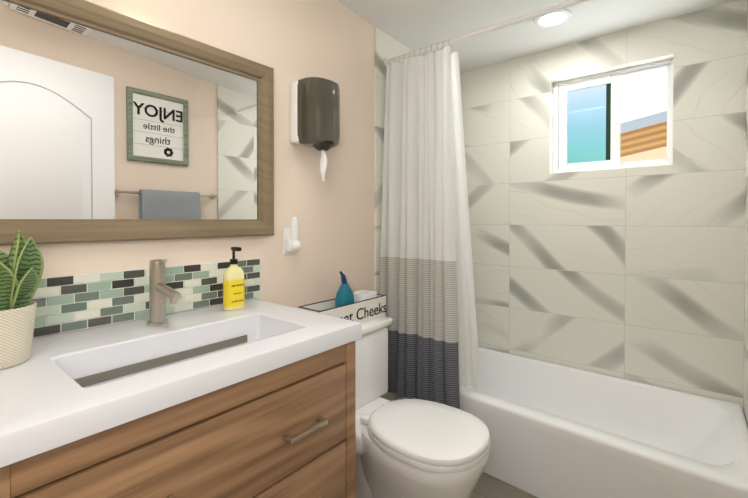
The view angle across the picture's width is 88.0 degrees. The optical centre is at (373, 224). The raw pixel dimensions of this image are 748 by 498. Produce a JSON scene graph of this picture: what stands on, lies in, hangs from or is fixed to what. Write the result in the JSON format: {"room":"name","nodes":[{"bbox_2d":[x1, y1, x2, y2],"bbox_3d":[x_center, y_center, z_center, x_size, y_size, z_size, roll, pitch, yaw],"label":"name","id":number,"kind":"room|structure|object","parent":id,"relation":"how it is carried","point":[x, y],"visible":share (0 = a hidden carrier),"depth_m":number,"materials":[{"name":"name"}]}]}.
{"room":"bathroom","nodes":[
{"label":"bathroom","id":0,"kind":"room"},
{"bbox_2d":[0,0,421,400],"bbox_3d":[-0.401,-0.084,1.737,0.130,2.620,3.217,1,1,39],"label":"wall","id":1,"kind":"structure","parent":0,"point":[337,211],"depth_m":1.74,"materials":[{"name":"beige paint"}]},
{"bbox_2d":[0,0,273,245],"bbox_3d":[-0.726,-0.292,1.221,0.034,0.685,0.971,1,1,39],"label":"mirror","id":2,"kind":"object","parent":1,"relation":"attached to","point":[116,126],"visible":1,"depth_m":1.18,"materials":[{"name":"brown wood"}]},
{"bbox_2d":[32,258,260,337],"bbox_3d":[-0.743,0.221,1.228,0.010,0.159,0.891,1,1,39],"label":"tile backsplash","id":3,"kind":"structure","parent":1,"relation":"attached to","point":[69,303],"depth_m":1.18,"materials":[{"name":"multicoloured tile"}]},
{"bbox_2d":[283,217,300,254],"bbox_3d":[-0.344,0.049,1.669,0.063,0.164,0.070,1,1,39],"label":"electrical outlet plate","id":4,"kind":"object","parent":1,"relation":"attached to","point":[291,244],"visible":0.98,"depth_m":1.66,"materials":[{"name":"white plastic"}]},
{"bbox_2d":[290,77,339,180],"bbox_3d":[-0.243,-0.404,1.705,0.165,0.433,0.190,1,1,39],"label":"dispenser","id":5,"kind":"object","parent":1,"relation":"attached to","point":[315,112],"visible":1,"depth_m":1.64,"materials":[{"name":"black plastic"}]},
{"bbox_2d":[384,0,589,66],"bbox_3d":[0.666,-0.907,1.708,1.544,0.052,0.048,1,1,39],"label":"curtain rod","id":6,"kind":"object","parent":1,"relation":"attached to","point":[517,20],"visible":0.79,"depth_m":1.81,"materials":[{"name":"white plastic"}]},
{"bbox_2d":[379,46,459,408],"bbox_3d":[0.228,0.020,2.030,0.462,1.805,0.103,1,1,39],"label":"shower curtain","id":7,"kind":"object","parent":6,"relation":"hanging from","point":[418,279],"visible":0.94,"depth_m":2.03,"materials":[{"name":"fabric"}]},
{"bbox_2d":[451,52,480,390],"bbox_3d":[0.330,-0.016,2.097,0.506,1.725,0.084,1,1,39],"label":"curtain liner","id":8,"kind":"object","parent":6,"relation":"hanging from","point":[469,368],"visible":0.21,"depth_m":2.00,"materials":[{"name":"white plastic"}]},
{"bbox_2d":[470,472,537,497],"bbox_3d":[0.247,1.282,1.221,1.806,0.100,3.217,1,1,39],"label":"floor","id":9,"kind":"structure","parent":0,"point":[488,486],"depth_m":1.78,"materials":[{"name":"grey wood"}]},
{"bbox_2d":[0,259,361,497],"bbox_3d":[-0.519,0.668,1.046,0.585,1.130,0.845,1,1,39],"label":"bathroom vanity","id":10,"kind":"object","parent":9,"relation":"on","point":[254,398],"visible":1,"depth_m":0.90,"materials":[{"name":"brown wood"}]},
{"bbox_2d":[0,300,36,369],"bbox_3d":[-0.825,0.242,0.842,0.140,0.126,0.140,1,1,39],"label":"plant pot","id":11,"kind":"object","parent":10,"relation":"on","point":[16,330],"visible":0.83,"depth_m":0.83,"materials":[{"name":"white ceramic"}]},
{"bbox_2d":[0,230,43,310],"bbox_3d":[-0.815,0.103,0.837,0.138,0.182,0.152,1,1,39],"label":"snake plant","id":12,"kind":"object","parent":11,"relation":"in","point":[21,267],"visible":0.88,"depth_m":0.85,"materials":[{"name":"green plant"}]},
{"bbox_2d":[223,247,244,310],"bbox_3d":[-0.489,0.189,1.363,0.064,0.219,0.072,1,1,39],"label":"soap bottle","id":13,"kind":"object","parent":10,"relation":"on","point":[233,274],"visible":1,"depth_m":1.35,"materials":[{"name":"yellow plastic"}]},
{"bbox_2d":[355,317,490,497],"bbox_3d":[0.085,0.846,1.616,0.789,0.762,0.472,1,1,39],"label":"toilet","id":14,"kind":"object","parent":9,"relation":"on","point":[413,448],"visible":0.65,"depth_m":1.46,"materials":[{"name":"white ceramic"}]},
{"bbox_2d":[298,294,385,323],"bbox_3d":[-0.136,0.408,1.798,0.140,0.108,0.440,1,1,39],"label":"box","id":15,"kind":"object","parent":14,"relation":"on","point":[327,307],"visible":0.54,"depth_m":1.77,"materials":[{"name":"white"}]},
{"bbox_2d":[335,271,353,306],"bbox_3d":[-0.136,0.334,1.804,0.060,0.238,0.096,1,1,39],"label":"bottle","id":16,"kind":"object","parent":15,"relation":"in","point":[344,295],"visible":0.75,"depth_m":1.78,"materials":[{"name":"teal"}]},
{"bbox_2d":[340,303,385,320],"bbox_3d":[-0.074,0.411,1.761,0.002,0.052,0.427,1,1,39],"label":"lettering","id":17,"kind":"object","parent":15,"relation":"attached to","point":[369,312],"visible":0.54,"depth_m":1.82,"materials":[{"name":"black paint"}]},
{"bbox_2d":[353,290,376,301],"bbox_3d":[-0.044,0.394,1.910,0.116,0.116,0.116,1,1,39],"label":"toilet paper roll","id":18,"kind":"object","parent":15,"relation":"in","point":[360,295],"visible":0.46,"depth_m":1.88,"materials":[{"name":"white paper"}]},
{"bbox_2d":[395,346,747,497],"bbox_3d":[0.921,1.042,2.041,1.540,0.360,0.805,1,1,39],"label":"bathtub","id":19,"kind":"object","parent":9,"relation":"on","point":[556,430],"visible":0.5,"depth_m":1.80,"materials":[{"name":"white ceramic"}]},
{"bbox_2d":[338,0,737,72],"bbox_3d":[0.247,-1.253,1.192,1.806,0.370,3.217,1,1,39],"label":"ceiling","id":20,"kind":"structure","parent":0,"point":[413,25],"depth_m":2.06,"materials":[{"name":"white paint"}]},
{"bbox_2d":[534,9,571,26],"bbox_3d":[0.931,-1.072,2.020,0.180,0.009,0.180,1,1,39],"label":"recessed light","id":21,"kind":"object","parent":20,"relation":"in","point":[559,17],"visible":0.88,"depth_m":2.02,"materials":[{"name":"white plastic"}]},
{"bbox_2d":[460,0,746,407],"bbox_3d":[1.222,-0.092,2.396,1.546,2.620,0.140,1,1,39],"label":"wall","id":22,"kind":"structure","parent":0,"point":[635,273],"depth_m":2.17,"materials":[{"name":"tile"}]},
{"bbox_2d":[553,58,673,172],"bbox_3d":[1.391,-0.602,2.290,0.606,0.577,0.062,1,1,39],"label":"window","id":23,"kind":"structure","parent":22,"relation":"in","point":[611,80],"depth_m":2.27,"materials":[{"name":"white plastic"}]},
{"bbox_2d":[743,0,747,425],"bbox_3d":[0.895,-0.072,0.675,0.130,2.620,3.217,1,1,39],"label":"wall","id":24,"kind":"structure","parent":0,"point":[745,387],"depth_m":1.80,"materials":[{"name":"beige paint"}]},
{"label":"outside","id":25,"kind":"structure","parent":0,"visible":0},
{"bbox_2d":[568,67,666,162],"bbox_3d":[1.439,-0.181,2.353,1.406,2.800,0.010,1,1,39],"label":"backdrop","id":26,"kind":"structure","parent":25,"point":[646,118],"depth_m":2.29,"materials":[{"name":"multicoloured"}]}
]}

